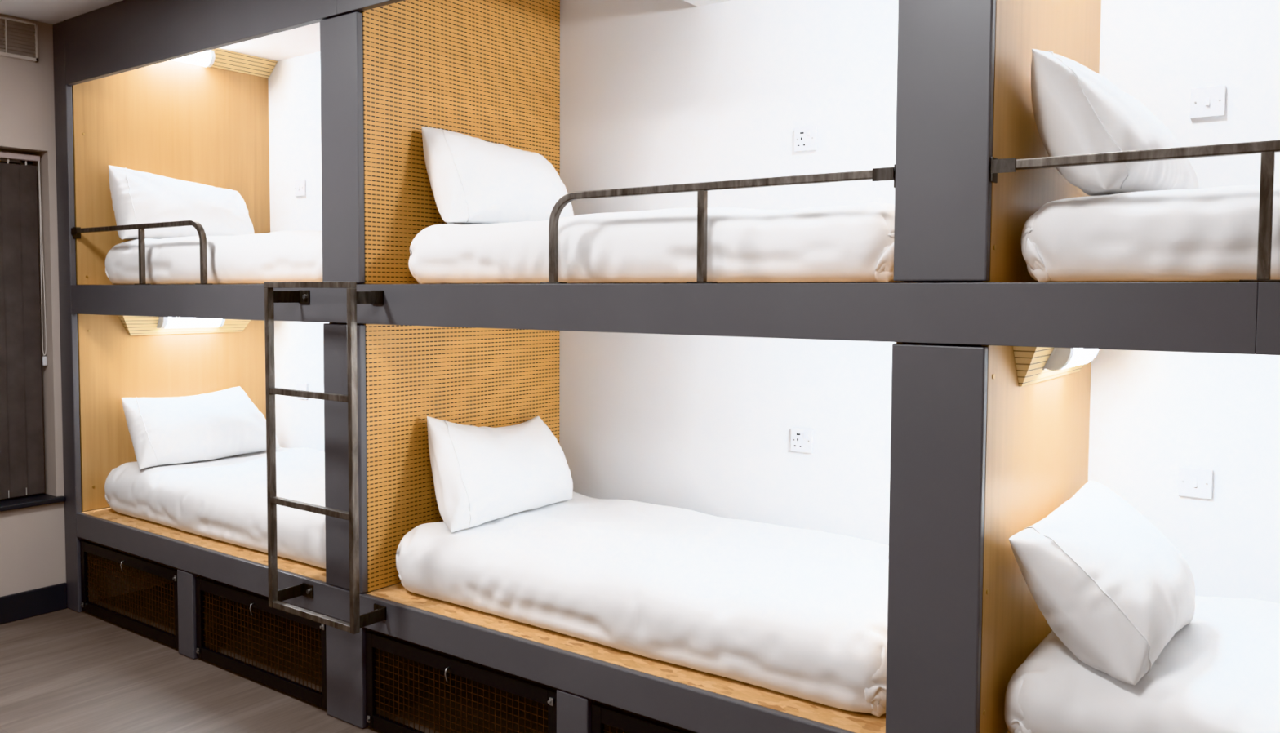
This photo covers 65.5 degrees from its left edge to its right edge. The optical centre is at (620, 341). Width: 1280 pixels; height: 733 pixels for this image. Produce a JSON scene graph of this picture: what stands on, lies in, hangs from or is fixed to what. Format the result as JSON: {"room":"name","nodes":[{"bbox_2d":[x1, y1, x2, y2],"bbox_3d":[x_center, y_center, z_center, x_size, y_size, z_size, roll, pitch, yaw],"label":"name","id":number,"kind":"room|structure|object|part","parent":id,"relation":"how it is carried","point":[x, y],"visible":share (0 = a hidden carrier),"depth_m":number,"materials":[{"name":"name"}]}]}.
{"room":"dormitory","nodes":[
{"label":"dormitory","id":0,"kind":"room"},
{"bbox_2d":[0,13,199,601],"bbox_3d":[-3.636,-0.054,3.738,0.200,2.819,4.982,2,4,37],"label":"wall","id":1,"kind":"structure","parent":0,"point":[33,539],"depth_m":4.76,"materials":[{"name":"beige paint"}]},
{"bbox_2d":[0,150,32,165],"bbox_3d":[-3.174,-0.067,4.494,0.035,1.661,0.987,2,4,37],"label":"window","id":2,"kind":"structure","parent":1,"relation":"in","point":[2,160],"depth_m":4.79,"materials":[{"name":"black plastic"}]},
{"bbox_3d":[-3.178,-0.068,4.497,0.006,1.581,0.907,2,4,37],"label":"pane","id":3,"kind":"part","parent":2,"relation":"part of","materials":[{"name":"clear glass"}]},
{"bbox_2d":[0,16,38,62],"bbox_3d":[-3.004,-1.388,4.322,0.026,0.176,0.875,2,4,37],"label":"air vent","id":4,"kind":"object","parent":1,"relation":"in","point":[19,39],"visible":1,"depth_m":4.60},
{"bbox_2d":[0,151,47,499],"bbox_3d":[-3.089,-0.062,4.436,0.056,1.632,0.975,2,4,37],"label":"vertical blind","id":5,"kind":"object","parent":1,"relation":"attached to","point":[21,418],"visible":1,"depth_m":4.74,"materials":[{"name":"grey fabric"}]},
{"bbox_3d":[-2.786,-0.399,4.790,0.004,0.935,0.021,2,4,37],"label":"pull cord","id":6,"kind":"part","parent":5,"relation":"part of","materials":[{"name":"white plastic"}]},
{"bbox_2d":[0,493,65,511],"bbox_3d":[-3.094,0.778,4.475,0.213,0.026,1.048,2,4,37],"label":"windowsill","id":7,"kind":"structure","parent":1,"relation":"attached to","point":[36,500],"depth_m":4.74,"materials":[{"name":"paint"}]},
{"bbox_2d":[0,582,66,624],"bbox_3d":[-3.879,1.314,3.307,0.016,0.128,3.898,2,4,37],"label":"baseboard","id":8,"kind":"structure","parent":1,"relation":"attached to","point":[41,601],"depth_m":4.74,"materials":[{"name":"paint"}]},
{"bbox_2d":[0,0,319,61],"bbox_3d":[-1.018,-1.407,1.779,6.846,0.100,5.082,2,4,37],"label":"ceiling","id":9,"kind":"structure","parent":0,"point":[304,40],"depth_m":4.78,"materials":[{"name":"paint"}]},
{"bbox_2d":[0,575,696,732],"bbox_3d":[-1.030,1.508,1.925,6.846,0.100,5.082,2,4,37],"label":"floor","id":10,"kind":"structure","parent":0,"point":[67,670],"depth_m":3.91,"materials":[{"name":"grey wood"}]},
{"bbox_2d":[52,0,1279,732],"bbox_3d":[0.231,-0.016,3.284,6.540,2.818,1.082,2,4,37],"label":"bunk bed","id":11,"kind":"object","parent":10,"relation":"on","point":[979,457],"visible":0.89,"depth_m":3.34,"materials":[{"name":"grey paint"}]},
{"bbox_3d":[-2.653,-0.102,4.779,0.125,2.818,0.028,2,4,37],"label":"post","id":12,"kind":"part","parent":11,"relation":"part of","materials":[{"name":"grey paint"}]},
{"bbox_2d":[80,539,178,648],"bbox_3d":[-2.251,1.140,4.534,0.884,0.340,0.037,2,4,37],"label":"storage drawer","id":13,"kind":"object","parent":11,"relation":"attached to","point":[171,639],"depth_m":4.53,"materials":[{"name":"black metal"}]},
{"bbox_2d":[71,220,213,284],"bbox_3d":[-2.133,-0.390,4.392,1.152,0.274,0.047,2,4,37],"label":"guard rail","id":14,"kind":"object","parent":11,"relation":"attached to","point":[76,232],"visible":1,"depth_m":4.34,"materials":[{"name":"metal"}]},
{"bbox_3d":[-1.706,-0.237,4.072,0.076,0.004,0.034,2,4,37],"label":"foot plate","id":15,"kind":"part","parent":14,"relation":"part of","materials":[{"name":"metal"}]},
{"bbox_3d":[-2.282,-0.911,5.141,0.016,1.235,1.048,2,4,37],"label":"panel","id":16,"kind":"part","parent":11,"relation":"part of","materials":[{"name":"brown wood"}]},
{"bbox_3d":[-2.287,0.265,5.200,0.016,1.067,1.048,2,4,37],"label":"panel","id":17,"kind":"part","parent":11,"relation":"part of","materials":[{"name":"brown wood"}]},
{"bbox_2d":[117,315,250,335],"bbox_3d":[-2.218,-0.153,5.161,0.112,0.222,0.875,2,4,37],"label":"lamp","id":18,"kind":"object","parent":11,"relation":"attached to","point":[134,325],"visible":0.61,"depth_m":5.09,"materials":[{"name":"brown wood"}]},
{"bbox_2d":[165,316,222,328],"bbox_3d":[-2.220,-0.118,5.155,0.062,0.087,0.300,2,4,37],"label":"diffuser","id":19,"kind":"object","parent":18,"relation":"attached to","point":[171,322],"depth_m":5.14,"materials":[{"name":"white plastic"}]},
{"bbox_2d":[105,230,322,284],"bbox_3d":[-1.475,-0.373,4.577,1.849,0.223,1.007,2,4,37],"label":"mattress","id":20,"kind":"object","parent":11,"relation":"on","point":[286,255],"visible":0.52,"depth_m":4.09,"materials":[{"name":"white fabric"}]},
{"bbox_2d":[108,164,254,239],"bbox_3d":[-2.179,-0.677,4.978,0.330,0.365,0.727,2,4,37],"label":"pillow","id":21,"kind":"object","parent":20,"relation":"on","point":[137,197],"visible":0.77,"depth_m":4.81,"materials":[{"name":"white fabric"}]},
{"bbox_2d":[104,447,325,568],"bbox_3d":[-1.494,0.709,4.641,1.875,0.242,0.999,2,4,37],"label":"mattress","id":22,"kind":"object","parent":11,"relation":"on","point":[224,499],"visible":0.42,"depth_m":4.34,"materials":[{"name":"white fabric"}]},
{"bbox_2d":[121,386,280,469],"bbox_3d":[-2.132,0.420,5.026,0.361,0.324,0.779,2,4,37],"label":"pillow","id":23,"kind":"object","parent":22,"relation":"on","point":[226,423],"visible":0.96,"depth_m":4.88,"materials":[{"name":"white fabric"}]},
{"bbox_2d":[172,48,277,78],"bbox_3d":[-2.198,-1.480,5.130,0.092,0.095,0.920,2,4,37],"label":"lamp","id":24,"kind":"object","parent":11,"relation":"attached to","point":[218,58],"visible":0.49,"depth_m":5.30,"materials":[{"name":"brown wood"}]},
{"bbox_2d":[172,50,211,66],"bbox_3d":[-2.242,-1.469,5.064,0.078,0.076,0.300,2,4,37],"label":"diffuser","id":25,"kind":"object","parent":24,"relation":"attached to","point":[202,59],"depth_m":5.12,"materials":[{"name":"white plastic"}]},
{"bbox_2d":[195,576,326,709],"bbox_3d":[-1.435,1.174,3.925,0.886,0.340,0.037,2,4,37],"label":"storage drawer","id":26,"kind":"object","parent":11,"relation":"attached to","point":[309,695],"depth_m":3.93,"materials":[{"name":"black metal"}]},
{"bbox_2d":[264,281,386,634],"bbox_3d":[-1.041,0.378,3.490,0.483,1.176,0.138,2,4,37],"label":"ladder","id":27,"kind":"object","parent":11,"relation":"attached to","point":[354,297],"visible":1,"depth_m":3.42,"materials":[{"name":"metal"}]},
{"bbox_3d":[-0.982,-0.674,3.507,0.206,0.931,0.028,2,4,37],"label":"post","id":28,"kind":"part","parent":11,"relation":"part of","materials":[{"name":"grey metal"}]},
{"bbox_3d":[-0.986,0.411,3.562,0.206,0.952,0.028,2,4,37],"label":"post","id":29,"kind":"part","parent":11,"relation":"part of","materials":[{"name":"grey paint"}]},
{"bbox_3d":[-0.991,1.189,3.598,0.206,0.368,0.027,2,4,37],"label":"post","id":30,"kind":"part","parent":11,"relation":"part of","materials":[{"name":"grey paint"}]},
{"bbox_3d":[-0.583,-0.841,3.874,0.016,1.235,1.048,2,4,37],"label":"panel","id":31,"kind":"part","parent":11,"relation":"part of","materials":[{"name":"brown wood"}]},
{"bbox_2d":[365,631,556,732],"bbox_3d":[-0.550,1.211,3.265,0.889,0.340,0.037,2,4,37],"label":"storage drawer","id":32,"kind":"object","parent":11,"relation":"attached to","point":[531,691],"depth_m":3.32,"materials":[{"name":"black metal"}]},
{"bbox_3d":[-0.587,0.335,3.933,0.016,1.067,1.048,2,4,37],"label":"panel","id":33,"kind":"part","parent":11,"relation":"part of","materials":[{"name":"brown wood"}]},
{"bbox_3d":[-0.040,0.985,2.872,6.414,0.116,0.023,2,4,37],"label":"rail","id":34,"kind":"part","parent":11,"relation":"part of","materials":[{"name":"grey paint"}]},
{"bbox_2d":[591,702,690,732],"bbox_3d":[0.269,1.245,2.654,0.890,0.340,0.037,2,4,37],"label":"storage drawer","id":35,"kind":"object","parent":11,"relation":"attached to","point":[601,714],"depth_m":2.85,"materials":[{"name":"black metal"}]},
{"bbox_2d":[395,491,888,717],"bbox_3d":[0.203,0.779,3.376,1.888,0.241,0.995,2,4,37],"label":"mattress","id":36,"kind":"object","parent":11,"relation":"on","point":[797,612],"visible":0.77,"depth_m":3.02,"materials":[{"name":"white fabric"}]},
{"bbox_2d":[426,416,573,532],"bbox_3d":[-0.465,0.459,3.797,0.326,0.382,0.733,2,4,37],"label":"pillow","id":37,"kind":"object","parent":36,"relation":"on","point":[482,474],"visible":1,"depth_m":3.63,"materials":[{"name":"white fabric"}]},
{"bbox_2d":[408,202,918,284],"bbox_3d":[0.236,-0.302,3.300,1.824,0.222,1.007,2,4,37],"label":"mattress","id":38,"kind":"object","parent":11,"relation":"on","point":[854,243],"visible":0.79,"depth_m":2.78,"materials":[{"name":"white fabric"}]},
{"bbox_2d":[421,126,573,224],"bbox_3d":[-0.449,-0.605,3.770,0.322,0.371,0.744,2,4,37],"label":"pillow","id":39,"kind":"object","parent":38,"relation":"on","point":[473,180],"visible":0.83,"depth_m":3.58,"materials":[{"name":"white fabric"}]},
{"bbox_2d":[540,164,895,284],"bbox_3d":[0.210,-0.293,2.645,1.086,0.274,0.047,2,4,37],"label":"guard rail","id":40,"kind":"object","parent":11,"relation":"attached to","point":[882,174],"visible":0.92,"depth_m":2.62,"materials":[{"name":"metal"}]},
{"bbox_3d":[-0.199,-0.175,2.948,0.076,0.004,0.034,2,4,37],"label":"foot plate","id":41,"kind":"part","parent":40,"relation":"part of","materials":[{"name":"metal"}]},
{"bbox_3d":[0.215,-0.158,2.639,0.076,0.004,0.034,2,4,37],"label":"foot plate","id":42,"kind":"part","parent":40,"relation":"part of","materials":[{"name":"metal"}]},
{"bbox_3d":[0.723,0.482,2.287,0.212,0.952,0.028,2,4,37],"label":"post","id":43,"kind":"part","parent":11,"relation":"part of","materials":[{"name":"grey paint"}]},
{"bbox_3d":[0.967,0.400,2.774,0.016,1.067,1.048,2,4,37],"label":"panel","id":44,"kind":"part","parent":11,"relation":"part of","materials":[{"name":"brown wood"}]},
{"bbox_3d":[0.971,-0.698,2.719,0.016,1.077,1.048,2,4,37],"label":"panel","id":45,"kind":"part","parent":11,"relation":"part of","materials":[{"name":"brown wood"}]},
{"bbox_3d":[0.727,-0.603,2.233,0.212,0.931,0.028,2,4,37],"label":"post","id":46,"kind":"part","parent":11,"relation":"part of","materials":[{"name":"grey metal"}]},
{"bbox_3d":[1.124,0.406,2.657,0.016,1.067,1.048,2,4,37],"label":"panel","id":47,"kind":"part","parent":11,"relation":"part of","materials":[{"name":"brown wood"}]},
{"bbox_3d":[1.129,-0.770,2.598,0.016,1.235,1.048,2,4,37],"label":"panel","id":48,"kind":"part","parent":11,"relation":"part of","materials":[{"name":"brown wood"}]},
{"bbox_2d":[1013,346,1098,386],"bbox_3d":[1.193,-0.012,2.618,0.112,0.222,0.875,2,4,37],"label":"lamp","id":49,"kind":"object","parent":11,"relation":"attached to","point":[1033,365],"visible":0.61,"depth_m":2.47,"materials":[{"name":"brown wood"}]},
{"bbox_3d":[1.181,0.020,2.619,0.046,0.092,0.344,2,4,37],"label":"plate","id":50,"kind":"part","parent":49,"relation":"part of","materials":[{"name":"grey plastic"}]},
{"bbox_2d":[1062,348,1097,368],"bbox_3d":[1.191,0.023,2.612,0.062,0.087,0.300,2,4,37],"label":"diffuser","id":51,"kind":"object","parent":49,"relation":"attached to","point":[1077,357],"depth_m":2.57,"materials":[{"name":"white plastic"}]},
{"bbox_2d":[990,139,1279,282],"bbox_3d":[1.257,-0.250,1.864,1.100,0.274,0.047,2,4,37],"label":"guard rail","id":52,"kind":"object","parent":11,"relation":"attached to","point":[1268,149],"visible":1,"depth_m":1.92,"materials":[{"name":"metal"}]},
{"bbox_3d":[1.221,-0.116,1.889,0.076,0.004,0.034,2,4,37],"label":"foot plate","id":53,"kind":"part","parent":52,"relation":"part of","materials":[{"name":"metal"}]},
{"bbox_2d":[1004,595,1279,732],"bbox_3d":[1.904,0.850,2.107,1.892,0.241,0.997,2,4,37],"label":"mattress","id":54,"kind":"object","parent":11,"relation":"on","point":[1220,673],"visible":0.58,"depth_m":2.21,"materials":[{"name":"white fabric"}]},
{"bbox_2d":[1008,480,1195,685],"bbox_3d":[1.242,0.564,2.494,0.349,0.304,0.796,2,4,37],"label":"pillow","id":55,"kind":"object","parent":54,"relation":"on","point":[1109,584],"visible":1,"depth_m":2.25,"materials":[{"name":"white fabric"}]},
{"bbox_2d":[1021,184,1279,282],"bbox_3d":[1.907,-0.236,2.053,1.901,0.228,1.007,2,4,37],"label":"mattress","id":56,"kind":"object","parent":11,"relation":"on","point":[1208,234],"visible":0.89,"depth_m":2.06,"materials":[{"name":"white fabric"}]},
{"bbox_2d":[1031,48,1198,195],"bbox_3d":[1.216,-0.516,2.458,0.288,0.348,0.706,3,4,43],"label":"pillow","id":57,"kind":"object","parent":56,"relation":"on","point":[1077,110],"visible":0.8,"depth_m":2.23,"materials":[{"name":"white fabric"}]},
{"bbox_2d":[267,0,1279,732],"bbox_3d":[0.467,-0.044,3.846,6.846,2.819,0.100,2,4,37],"label":"wall","id":58,"kind":"structure","parent":0,"point":[653,92],"depth_m":3.66,"materials":[{"name":"white paint"}]},
{"bbox_2d":[293,179,305,196],"bbox_3d":[-1.739,-0.834,5.383,0.086,0.086,0.018,2,4,37],"label":"light switch","id":59,"kind":"object","parent":58,"relation":"attached to","point":[300,185],"visible":1,"depth_m":5.38,"materials":[{"name":"white plastic"}]},
{"bbox_2d":[297,382,307,399],"bbox_3d":[-1.743,0.268,5.439,0.086,0.086,0.018,2,4,37],"label":"light switch","id":60,"kind":"object","parent":58,"relation":"attached to","point":[300,386],"visible":0.67,"depth_m":5.43,"materials":[{"name":"white plastic"}]},
{"bbox_2d":[682,0,729,6],"bbox_3d":[0.478,-1.336,3.062,1.226,0.158,1.042,2,4,37],"label":"trim","id":61,"kind":"structure","parent":58,"relation":"attached to","point":[695,2],"depth_m":3.79,"materials":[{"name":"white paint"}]},
{"bbox_2d":[791,427,813,453],"bbox_3d":[0.663,0.360,3.645,0.086,0.086,0.015,2,4,37],"label":"wall socket","id":62,"kind":"object","parent":58,"relation":"attached to","point":[802,439],"visible":1,"depth_m":3.64,"materials":[{"name":"white plastic"}]},
{"bbox_2d":[794,125,817,151],"bbox_3d":[0.667,-0.733,3.591,0.086,0.086,0.015,2,4,37],"label":"wall socket","id":63,"kind":"object","parent":58,"relation":"attached to","point":[806,137],"visible":1,"depth_m":3.59,"materials":[{"name":"white plastic"}]},
{"bbox_2d":[1177,466,1213,498],"bbox_3d":[1.671,0.409,2.893,0.086,0.086,0.018,2,4,37],"label":"light switch","id":64,"kind":"object","parent":58,"relation":"attached to","point":[1197,482],"visible":1,"depth_m":2.89,"materials":[{"name":"white plastic"}]},
{"bbox_2d":[1190,84,1226,118],"bbox_3d":[1.675,-0.686,2.838,0.086,0.086,0.018,2,4,37],"label":"light switch","id":65,"kind":"object","parent":58,"relation":"attached to","point":[1206,101],"visible":1,"depth_m":2.83,"materials":[{"name":"white plastic"}]}
]}

